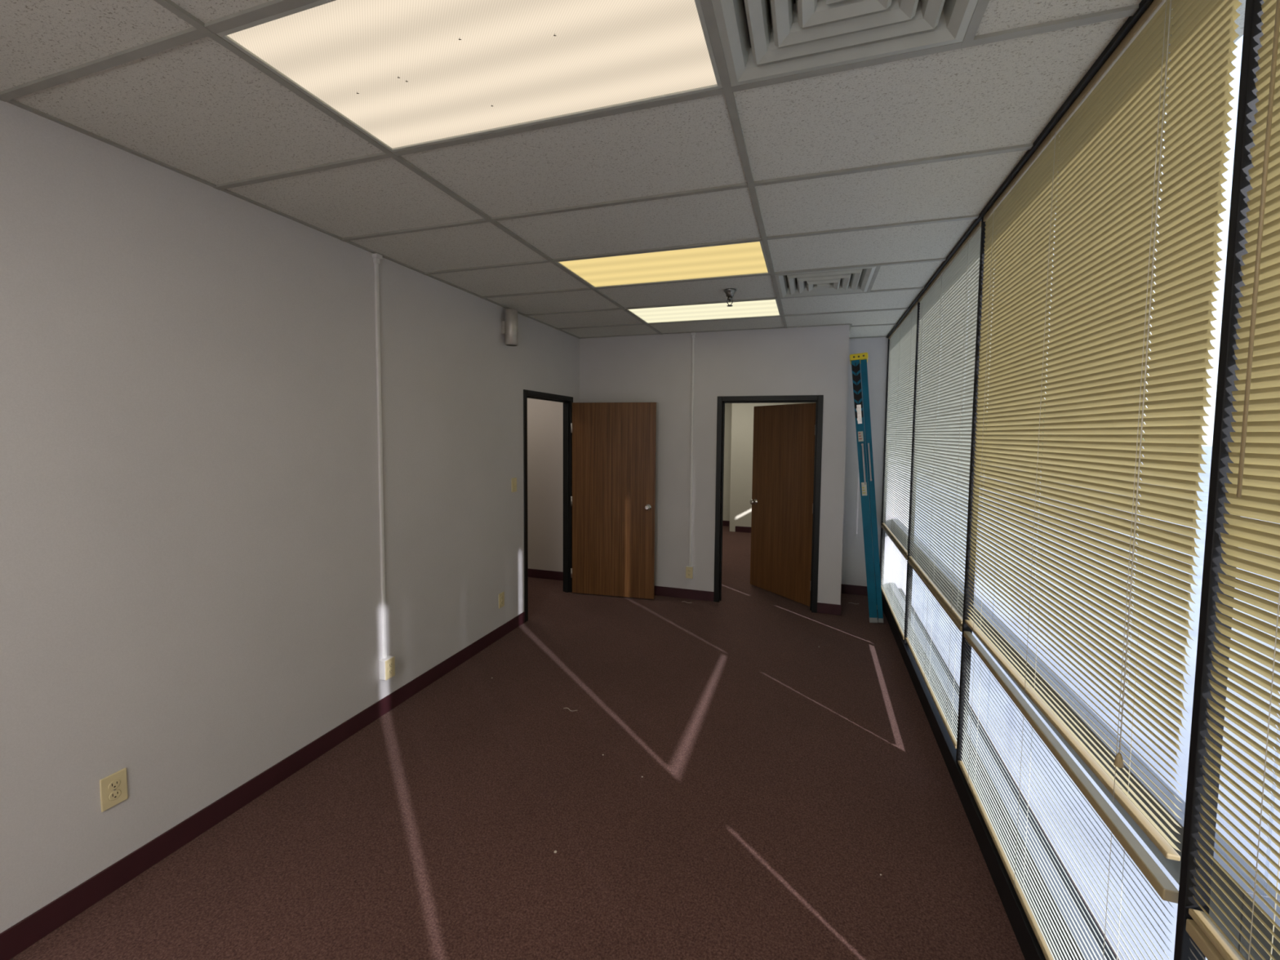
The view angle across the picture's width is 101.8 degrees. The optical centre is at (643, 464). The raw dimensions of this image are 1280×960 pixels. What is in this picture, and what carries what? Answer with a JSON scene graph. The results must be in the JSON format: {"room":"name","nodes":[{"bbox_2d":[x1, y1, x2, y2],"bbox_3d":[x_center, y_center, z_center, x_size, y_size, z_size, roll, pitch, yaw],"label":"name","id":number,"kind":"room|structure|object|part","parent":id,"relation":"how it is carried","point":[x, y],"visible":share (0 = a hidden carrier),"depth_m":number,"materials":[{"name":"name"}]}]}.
{"room":"empty office room","nodes":[
{"label":"empty office room","id":0,"kind":"room"},
{"bbox_2d":[0,100,579,933],"bbox_3d":[-1.969,0.166,1.836,0.075,2.799,8.261,2,4,18],"label":"wall","id":1,"kind":"structure","parent":0,"point":[190,587],"depth_m":2.15,"materials":[{"name":"white paint"}]},
{"bbox_2d":[99,768,128,812],"bbox_3d":[-1.934,1.188,1.898,0.010,0.120,0.076,2,4,18],"label":"wall outlet","id":2,"kind":"object","parent":1,"relation":"attached to","point":[113,788],"visible":1,"depth_m":1.89,"materials":[{"name":"beige plastic"}]},
{"bbox_2d":[108,779,120,790],"bbox_3d":[-1.931,1.168,1.896,0.004,0.034,0.034,2,4,18],"label":"receptacle","id":3,"kind":"object","parent":2,"relation":"attached to","point":[113,784],"depth_m":1.90,"materials":[{"name":"beige plastic"}]},
{"bbox_2d":[108,789,120,800],"bbox_3d":[-1.932,1.207,1.899,0.004,0.034,0.034,2,4,18],"label":"receptacle","id":4,"kind":"object","parent":2,"relation":"attached to","point":[113,794],"depth_m":1.90,"materials":[{"name":"beige plastic"}]},
{"bbox_2d":[0,611,524,959],"bbox_3d":[-1.961,1.517,1.847,0.008,0.100,8.141,2,4,18],"label":"baseboard","id":5,"kind":"structure","parent":1,"relation":"attached to","point":[15,940],"depth_m":2.18,"materials":[{"name":"red plastic"}]},
{"bbox_2d":[372,253,395,680],"bbox_3d":[-1.516,0.039,3.024,0.054,2.468,0.072,2,4,18],"label":"cable raceway","id":6,"kind":"object","parent":1,"relation":"attached to","point":[387,664],"visible":1,"depth_m":3.03,"materials":[{"name":"white plastic"}]},
{"bbox_3d":[-1.507,1.211,3.088,0.006,0.117,0.072,2,4,18],"label":"plate","id":7,"kind":"part","parent":6,"relation":"part of","materials":[{"name":"beige plastic"}]},
{"bbox_2d":[388,662,392,668],"bbox_3d":[-1.504,1.192,3.086,0.004,0.034,0.034,2,4,18],"label":"receptacle","id":8,"kind":"object","parent":6,"relation":"attached to","point":[390,664],"depth_m":3.08,"materials":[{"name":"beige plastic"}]},
{"bbox_2d":[388,668,392,675],"bbox_3d":[-1.504,1.231,3.088,0.004,0.034,0.034,2,4,18],"label":"receptacle","id":9,"kind":"object","parent":6,"relation":"attached to","point":[390,670],"depth_m":3.09,"materials":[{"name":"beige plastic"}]},
{"bbox_2d":[498,591,504,608],"bbox_3d":[-1.169,1.115,4.273,0.010,0.120,0.076,2,4,18],"label":"wall outlet","id":10,"kind":"object","parent":1,"relation":"attached to","point":[501,596],"visible":1,"depth_m":4.26,"materials":[{"name":"beige plastic"}]},
{"bbox_2d":[501,309,518,346],"bbox_3d":[-1.075,-1.096,4.179,0.125,0.277,0.100,2,4,18],"label":"wall light","id":11,"kind":"object","parent":1,"relation":"attached to","point":[508,326],"visible":1,"depth_m":4.14,"materials":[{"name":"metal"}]},
{"bbox_2d":[511,477,516,492],"bbox_3d":[-1.095,0.174,4.405,0.018,0.120,0.076,2,4,18],"label":"light switch","id":12,"kind":"object","parent":1,"relation":"attached to","point":[513,481],"visible":1,"depth_m":4.40,"materials":[{"name":"beige plastic"}]},
{"bbox_2d":[523,389,656,622],"bbox_3d":[-0.497,0.360,4.958,0.997,2.063,1.076,2,4,18],"label":"door","id":13,"kind":"structure","parent":1,"relation":"in","point":[610,448],"depth_m":5.31,"materials":[{"name":"brown wood"}]},
{"bbox_3d":[-0.942,0.350,5.048,0.095,2.063,0.975,2,4,18],"label":"frame","id":14,"kind":"part","parent":13,"relation":"part of","materials":[{"name":"black metal"}]},
{"bbox_3d":[0.037,0.432,5.198,0.063,0.063,0.070,1,4,13],"label":"knob","id":15,"kind":"part","parent":13,"relation":"part of","materials":[{"name":"silver metal"}]},
{"bbox_2d":[527,398,563,572],"bbox_3d":[-1.963,-0.013,4.791,1.731,2.799,2.900,2,4,18],"label":"wall","id":16,"kind":"structure","parent":0,"point":[544,418],"depth_m":5.96,"materials":[{"name":"white paint"}]},
{"bbox_2d":[528,568,563,580],"bbox_3d":[-1.514,1.262,6.136,1.631,0.100,0.008,2,4,18],"label":"baseboard","id":17,"kind":"structure","parent":16,"relation":"attached to","point":[535,573],"depth_m":6.01,"materials":[{"name":"red plastic"}]},
{"bbox_2d":[9,525,1118,959],"bbox_3d":[-0.541,1.530,3.683,5.200,0.120,12.700,2,4,18],"label":"floor","id":18,"kind":"structure","parent":0,"point":[784,774],"depth_m":2.26,"materials":[{"name":"red carpet"}]},
{"bbox_2d":[849,352,883,622],"bbox_3d":[2.076,0.204,4.851,0.359,2.431,0.438,2,4,22],"label":"stepladder","id":19,"kind":"object","parent":18,"relation":"on","point":[858,362],"visible":1,"depth_m":4.68,"materials":[{"name":"teal plastic"}]},
{"bbox_3d":[2.182,0.208,4.982,0.052,2.340,0.095,-4,2,23],"label":"rail","id":20,"kind":"part","parent":19,"relation":"part of","materials":[{"name":"teal plastic"}]},
{"bbox_3d":[2.059,0.225,4.684,0.052,2.340,0.095,-4,2,23],"label":"rail","id":21,"kind":"part","parent":19,"relation":"part of","materials":[{"name":"teal plastic"}]},
{"bbox_2d":[0,0,1245,338],"bbox_3d":[-0.513,-1.396,3.507,5.200,0.356,12.700,2,4,18],"label":"ceiling","id":22,"kind":"structure","parent":0,"point":[886,163],"depth_m":1.89,"materials":[{"name":"tile"}]},
{"bbox_2d":[216,0,722,152],"bbox_3d":[-0.428,-1.142,1.411,1.195,0.100,0.586,2,4,18],"label":"ceiling light","id":23,"kind":"object","parent":22,"relation":"attached to","point":[406,74],"visible":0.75,"depth_m":1.40,"materials":[{"name":"translucent acrylic diffuser"},{"name":"white enamelled metal"}]},
{"bbox_2d":[555,240,770,288],"bbox_3d":[0.134,-1.242,3.148,1.195,0.100,0.586,2,4,18],"label":"ceiling light","id":24,"kind":"object","parent":22,"relation":"attached to","point":[742,259],"visible":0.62,"depth_m":3.13,"materials":[{"name":"plastic"}]},
{"bbox_2d":[626,298,781,324],"bbox_3d":[0.508,-1.308,4.306,1.195,0.100,0.586,2,4,18],"label":"ceiling light","id":25,"kind":"object","parent":22,"relation":"attached to","point":[765,308],"visible":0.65,"depth_m":4.31,"materials":[{"name":"plastic"}]},
{"bbox_2d":[724,288,736,306],"bbox_3d":[0.605,-1.170,3.653,0.088,0.112,0.088,2,4,18],"label":"sprinkler","id":26,"kind":"object","parent":22,"relation":"attached to","point":[730,292],"visible":1,"depth_m":3.63,"materials":[{"name":"metal"}]},
{"bbox_2d":[774,266,876,297],"bbox_3d":[1.191,-1.238,3.448,0.586,0.124,0.586,2,4,18],"label":"ceiling vent","id":27,"kind":"object","parent":22,"relation":"in","point":[855,280],"visible":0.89,"depth_m":3.41,"materials":[{"name":"metal"}]},
{"bbox_2d":[711,0,977,86],"bbox_3d":[0.442,-1.105,1.131,0.586,0.124,0.586,2,4,18],"label":"ceiling vent","id":28,"kind":"object","parent":22,"relation":"in","point":[762,40],"visible":1,"depth_m":1.29,"materials":[{"name":"metal"}]},
{"bbox_2d":[578,324,849,604],"bbox_3d":[0.598,-0.018,5.280,2.694,2.799,0.120,2,4,18],"label":"wall","id":29,"kind":"structure","parent":0,"point":[809,360],"depth_m":5.21,"materials":[{"name":"white paint"}]},
{"bbox_2d":[685,332,696,578],"bbox_3d":[0.478,-0.075,5.224,0.072,2.468,0.054,2,4,18],"label":"cable raceway","id":30,"kind":"object","parent":29,"relation":"attached to","point":[689,569],"visible":1,"depth_m":5.24,"materials":[{"name":"white plastic"}]},
{"bbox_3d":[0.461,1.098,5.274,0.072,0.117,0.006,2,4,18],"label":"plate","id":31,"kind":"part","parent":30,"relation":"part of","materials":[{"name":"beige plastic"}]},
{"bbox_2d":[654,586,841,615],"bbox_3d":[0.570,1.333,5.299,2.702,0.100,0.008,2,4,18],"label":"baseboard","id":32,"kind":"structure","parent":29,"relation":"attached to","point":[824,608],"depth_m":5.30,"materials":[{"name":"red plastic"}]},
{"bbox_2d":[713,395,823,613],"bbox_3d":[1.305,0.350,5.405,0.991,2.063,0.771,2,4,18],"label":"door","id":33,"kind":"structure","parent":29,"relation":"in","point":[785,501],"depth_m":5.26,"materials":[{"name":"brown wood"}]},
{"bbox_3d":[1.204,0.412,5.719,0.070,0.063,0.063,-1,4,-30],"label":"knob","id":34,"kind":"part","parent":33,"relation":"part of","materials":[{"name":"silver metal"}]},
{"bbox_2d":[722,402,813,531],"bbox_3d":[1.335,-0.144,7.486,3.850,2.799,4.139,2,4,18],"label":"wall","id":35,"kind":"structure","parent":0,"point":[739,417],"depth_m":8.95,"materials":[{"name":"white paint"}]},
{"bbox_2d":[722,520,751,533],"bbox_3d":[1.825,1.109,9.205,3.600,0.100,0.508,2,4,18],"label":"baseboard","id":36,"kind":"structure","parent":35,"relation":"attached to","point":[738,529],"depth_m":8.99,"materials":[{"name":"red plastic"}]},
{"bbox_2d":[917,229,998,764],"bbox_3d":[1.883,0.116,3.137,0.060,2.593,1.514,2,4,18],"label":"window","id":37,"kind":"structure","parent":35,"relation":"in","point":[984,611],"depth_m":3.07,"materials":[{"name":"clear glass"}]},
{"bbox_2d":[905,559,962,748],"bbox_3d":[1.776,1.058,3.240,0.028,0.617,1.464,2,4,18],"label":"window blind","id":38,"kind":"object","parent":37,"relation":"attached to","point":[959,626],"visible":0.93,"depth_m":3.04,"materials":[{"name":"white plastic"}]},
{"bbox_3d":[1.763,1.067,3.244,0.001,0.583,0.001,2,4,18],"label":"ladder cord","id":39,"kind":"part","parent":38,"relation":"part of","materials":[{"name":"white fabric"}]},
{"bbox_3d":[1.774,1.360,3.258,0.024,0.012,1.458,2,4,18],"label":"rail","id":40,"kind":"part","parent":38,"relation":"part of","materials":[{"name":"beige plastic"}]},
{"bbox_3d":[1.593,1.097,2.718,0.001,0.583,0.001,2,4,18],"label":"ladder cord","id":41,"kind":"part","parent":38,"relation":"part of","materials":[{"name":"white fabric"}]},
{"bbox_3d":[1.619,1.097,2.710,0.001,0.583,0.001,2,4,18],"label":"ladder cord","id":42,"kind":"part","parent":38,"relation":"part of","materials":[{"name":"white fabric"}]},
{"bbox_2d":[908,221,981,624],"bbox_3d":[1.788,-0.216,3.163,0.028,1.915,1.464,2,4,18],"label":"window blind","id":43,"kind":"object","parent":37,"relation":"attached to","point":[940,377],"visible":0.9,"depth_m":2.94,"materials":[{"name":"white plastic"}]},
{"bbox_3d":[1.946,-0.237,3.694,0.001,1.881,0.001,2,4,18],"label":"ladder cord","id":44,"kind":"part","parent":43,"relation":"part of","materials":[{"name":"white fabric"}]},
{"bbox_3d":[1.775,-0.207,3.167,0.001,1.881,0.001,2,4,18],"label":"ladder cord","id":45,"kind":"part","parent":43,"relation":"part of","materials":[{"name":"white fabric"}]},
{"bbox_3d":[1.779,0.734,3.220,0.024,0.012,1.458,2,4,18],"label":"rail","id":46,"kind":"part","parent":43,"relation":"part of","materials":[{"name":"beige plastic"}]},
{"bbox_3d":[1.605,-0.177,2.641,0.001,1.881,0.001,2,4,18],"label":"ladder cord","id":47,"kind":"part","parent":43,"relation":"part of","materials":[{"name":"white fabric"}]},
{"bbox_2d":[881,586,1116,959],"bbox_3d":[1.204,1.580,1.214,0.226,0.110,8.875,2,4,18],"label":"trim","id":48,"kind":"structure","parent":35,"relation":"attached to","point":[1030,948],"depth_m":2.16,"materials":[{"name":"black metal"}]},
{"bbox_2d":[880,337,890,587],"bbox_3d":[2.495,-0.012,5.363,0.038,2.593,0.025,2,4,18],"label":"window post","id":49,"kind":"object","parent":48,"relation":"on","point":[888,351],"visible":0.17,"depth_m":5.37,"materials":[{"name":"black metal"}]},
{"bbox_2d":[903,299,919,644],"bbox_3d":[2.018,0.072,3.888,0.038,2.593,0.020,2,4,18],"label":"window post","id":50,"kind":"object","parent":48,"relation":"on","point":[908,580],"visible":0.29,"depth_m":3.90,"materials":[{"name":"black metal"}]},
{"bbox_2d":[955,217,986,763],"bbox_3d":[1.553,0.155,2.449,0.038,2.593,0.020,2,4,18],"label":"window post","id":51,"kind":"object","parent":48,"relation":"on","point":[966,599],"visible":0.41,"depth_m":2.46,"materials":[{"name":"black metal"}]},
{"bbox_2d":[977,24,1279,959],"bbox_3d":[1.412,0.200,1.681,0.060,2.593,1.549,2,4,18],"label":"window","id":52,"kind":"structure","parent":48,"relation":"on","point":[1173,867],"depth_m":1.49,"materials":[{"name":"clear glass"}]},
{"bbox_2d":[958,631,1178,959],"bbox_3d":[1.307,1.158,1.789,0.028,0.651,1.489,2,4,18],"label":"window blind","id":53,"kind":"object","parent":52,"relation":"attached to","point":[1167,891],"visible":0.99,"depth_m":1.60,"materials":[{"name":"white plastic"}]},
{"bbox_3d":[1.467,1.136,2.329,0.001,0.617,0.001,2,4,18],"label":"ladder cord","id":54,"kind":"part","parent":53,"relation":"part of","materials":[{"name":"beige fabric"}]},
{"bbox_3d":[1.493,1.137,2.321,0.001,0.617,0.001,2,4,18],"label":"ladder cord","id":55,"kind":"part","parent":53,"relation":"part of","materials":[{"name":"beige fabric"}]},
{"bbox_3d":[1.304,1.477,1.809,0.024,0.012,1.483,2,4,18],"label":"rail","id":56,"kind":"part","parent":53,"relation":"part of","materials":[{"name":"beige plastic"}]},
{"bbox_3d":[1.294,1.167,1.794,0.001,0.617,0.001,2,4,18],"label":"ladder cord","id":57,"kind":"part","parent":53,"relation":"part of","materials":[{"name":"beige fabric"}]},
{"bbox_3d":[1.320,1.167,1.786,0.001,0.617,0.001,2,4,18],"label":"ladder cord","id":58,"kind":"part","parent":53,"relation":"part of","materials":[{"name":"beige fabric"}]},
{"bbox_3d":[1.126,1.196,1.273,0.001,0.617,0.001,2,4,18],"label":"ladder cord","id":59,"kind":"part","parent":53,"relation":"part of","materials":[{"name":"beige fabric"}]},
{"bbox_3d":[1.151,1.197,1.264,0.001,0.617,0.001,2,4,18],"label":"ladder cord","id":60,"kind":"part","parent":53,"relation":"part of","materials":[{"name":"beige fabric"}]},
{"bbox_2d":[964,0,1242,861],"bbox_3d":[1.312,-0.149,1.714,0.045,1.882,1.487,2,4,18],"label":"window blind","id":61,"kind":"object","parent":52,"relation":"attached to","point":[1108,169],"visible":1,"depth_m":1.32,"materials":[{"name":"beige plastic"}]},
{"bbox_3d":[1.514,-0.172,2.271,0.001,1.848,0.001,2,4,18],"label":"ladder cord","id":62,"kind":"part","parent":61,"relation":"part of","materials":[{"name":"beige fabric"}]},
{"bbox_3d":[1.489,-0.173,2.279,0.001,1.848,0.001,2,4,18],"label":"ladder cord","id":63,"kind":"part","parent":61,"relation":"part of","materials":[{"name":"beige fabric"}]},
{"bbox_3d":[1.332,-0.140,1.708,0.001,1.848,0.001,2,4,18],"label":"ladder cord","id":64,"kind":"part","parent":61,"relation":"part of","materials":[{"name":"beige fabric"}]},
{"bbox_3d":[1.307,-0.140,1.716,0.001,1.848,0.001,2,4,18],"label":"ladder cord","id":65,"kind":"part","parent":61,"relation":"part of","materials":[{"name":"beige fabric"}]},
{"bbox_3d":[1.311,0.774,1.767,0.024,0.032,1.481,2,4,18],"label":"rail","id":66,"kind":"part","parent":61,"relation":"part of","materials":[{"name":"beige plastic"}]},
{"bbox_3d":[1.164,-0.110,1.187,0.001,1.848,0.001,2,4,18],"label":"ladder cord","id":67,"kind":"part","parent":61,"relation":"part of","materials":[{"name":"beige fabric"}]},
{"bbox_3d":[1.138,-0.111,1.196,0.001,1.848,0.001,2,4,18],"label":"ladder cord","id":68,"kind":"part","parent":61,"relation":"part of","materials":[{"name":"beige fabric"}]},
{"bbox_3d":[1.123,-0.178,1.165,0.004,1.722,0.002,2,4,18],"label":"pull cord","id":69,"kind":"part","parent":61,"relation":"part of","materials":[{"name":"beige fabric"}]},
{"bbox_2d":[1186,919,1224,959],"bbox_3d":[0.835,1.242,0.329,0.028,0.651,1.464,2,4,18],"label":"window blind","id":70,"kind":"object","parent":52,"relation":"attached to","point":[1203,943],"visible":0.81,"depth_m":0.97,"materials":[{"name":"beige plastic"}]},
{"bbox_2d":[1188,0,1279,959],"bbox_3d":[0.841,-0.049,0.253,0.041,1.915,1.464,2,4,18],"label":"window blind","id":71,"kind":"object","parent":52,"relation":"attached to","point":[1254,492],"visible":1,"depth_m":0.89,"materials":[{"name":"beige plastic"}]},
{"bbox_3d":[0.838,0.901,0.308,0.024,0.012,1.458,2,4,18],"label":"rail","id":72,"kind":"part","parent":71,"relation":"part of","materials":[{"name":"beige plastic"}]},
{"bbox_3d":[1.013,-0.072,0.809,0.001,1.881,0.001,2,4,18],"label":"ladder cord","id":73,"kind":"part","parent":71,"relation":"part of","materials":[{"name":"beige fabric"}]},
{"bbox_3d":[1.039,-0.071,0.801,0.001,1.881,0.001,2,4,18],"label":"ladder cord","id":74,"kind":"part","parent":71,"relation":"part of","materials":[{"name":"beige fabric"}]},
{"bbox_2d":[1173,0,1264,959],"bbox_3d":[1.077,0.239,0.976,0.038,2.593,0.020,2,4,18],"label":"window post","id":75,"kind":"object","parent":48,"relation":"on","point":[1252,32],"visible":0.58,"depth_m":0.97,"materials":[{"name":"black metal"}]},
{"bbox_2d":[886,0,1153,337],"bbox_3d":[1.122,-1.058,1.090,0.014,0.017,8.875,2,4,18],"label":"trim","id":76,"kind":"structure","parent":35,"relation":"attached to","point":[1144,5],"depth_m":1.64,"materials":[{"name":"black metal"}]},
{"bbox_2d":[1240,893,1279,959],"bbox_3d":[0.938,0.284,0.215,0.060,2.593,1.534,2,4,18],"label":"window","id":77,"kind":"structure","parent":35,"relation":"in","point":[1257,900],"depth_m":0.96,"materials":[{"name":"clear glass"}]},
{"bbox_2d":[840,335,912,595],"bbox_3d":[2.439,-0.011,5.458,0.700,2.799,0.120,2,4,18],"label":"wall","id":78,"kind":"structure","parent":0,"point":[853,559],"depth_m":5.42,"materials":[{"name":"paint"}]},
{"bbox_2d":[888,308,928,644],"bbox_3d":[2.353,0.033,4.593,0.060,2.593,1.549,2,4,18],"label":"window","id":79,"kind":"structure","parent":78,"relation":"in","point":[924,308],"depth_m":4.59,"materials":[{"name":"clear glass"}]},
{"bbox_2d":[880,524,907,639],"bbox_3d":[2.248,0.991,4.700,0.028,0.651,1.491,2,4,18],"label":"window blind","id":80,"kind":"object","parent":79,"relation":"attached to","point":[888,534],"visible":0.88,"depth_m":4.58,"materials":[{"name":"white plastic"}]},
{"bbox_3d":[2.245,1.310,4.720,0.024,0.012,1.485,2,4,18],"label":"rail","id":81,"kind":"part","parent":80,"relation":"part of","materials":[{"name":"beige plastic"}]},
{"bbox_2d":[881,301,917,555],"bbox_3d":[2.260,-0.299,4.623,0.028,1.915,1.491,2,4,18],"label":"window blind","id":82,"kind":"object","parent":79,"relation":"attached to","point":[899,428],"visible":0.94,"depth_m":4.47,"materials":[{"name":"white plastic"}]},
{"bbox_3d":[2.421,-0.321,5.163,0.001,1.881,0.001,2,4,18],"label":"ladder cord","id":83,"kind":"part","parent":82,"relation":"part of","materials":[{"name":"white fabric"}]},
{"bbox_3d":[2.251,0.650,4.680,0.024,0.012,1.485,2,4,18],"label":"rail","id":84,"kind":"part","parent":82,"relation":"part of","materials":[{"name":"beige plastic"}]},
{"bbox_3d":[2.247,-0.291,4.627,0.001,1.881,0.001,2,4,18],"label":"ladder cord","id":85,"kind":"part","parent":82,"relation":"part of","materials":[{"name":"white fabric"}]},
{"bbox_3d":[2.074,-0.260,4.091,0.001,1.881,0.001,2,4,18],"label":"ladder cord","id":86,"kind":"part","parent":82,"relation":"part of","materials":[{"name":"white fabric"}]},
{"bbox_3d":[1.954,-0.006,5.292,0.120,2.799,0.734,2,4,18],"label":"wall","id":87,"kind":"structure","parent":0,"visible":0},
{"bbox_2d":[840,583,867,604],"bbox_3d":[2.152,1.355,5.179,0.400,0.100,0.734,2,4,18],"label":"baseboard","id":88,"kind":"structure","parent":87,"relation":"attached to","point":[845,588],"depth_m":5.53,"materials":[{"name":"red plastic"}]},
{"label":"outside","id":89,"kind":"structure","parent":0,"visible":0},
{"bbox_2d":[911,445,1279,959],"bbox_3d":[63.244,-0.401,47.947,89.000,0.100,190.000,2,4,18],"label":"ground","id":90,"kind":"structure","parent":89,"point":[1182,762],"depth_m":3.38,"materials":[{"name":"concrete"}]}
]}

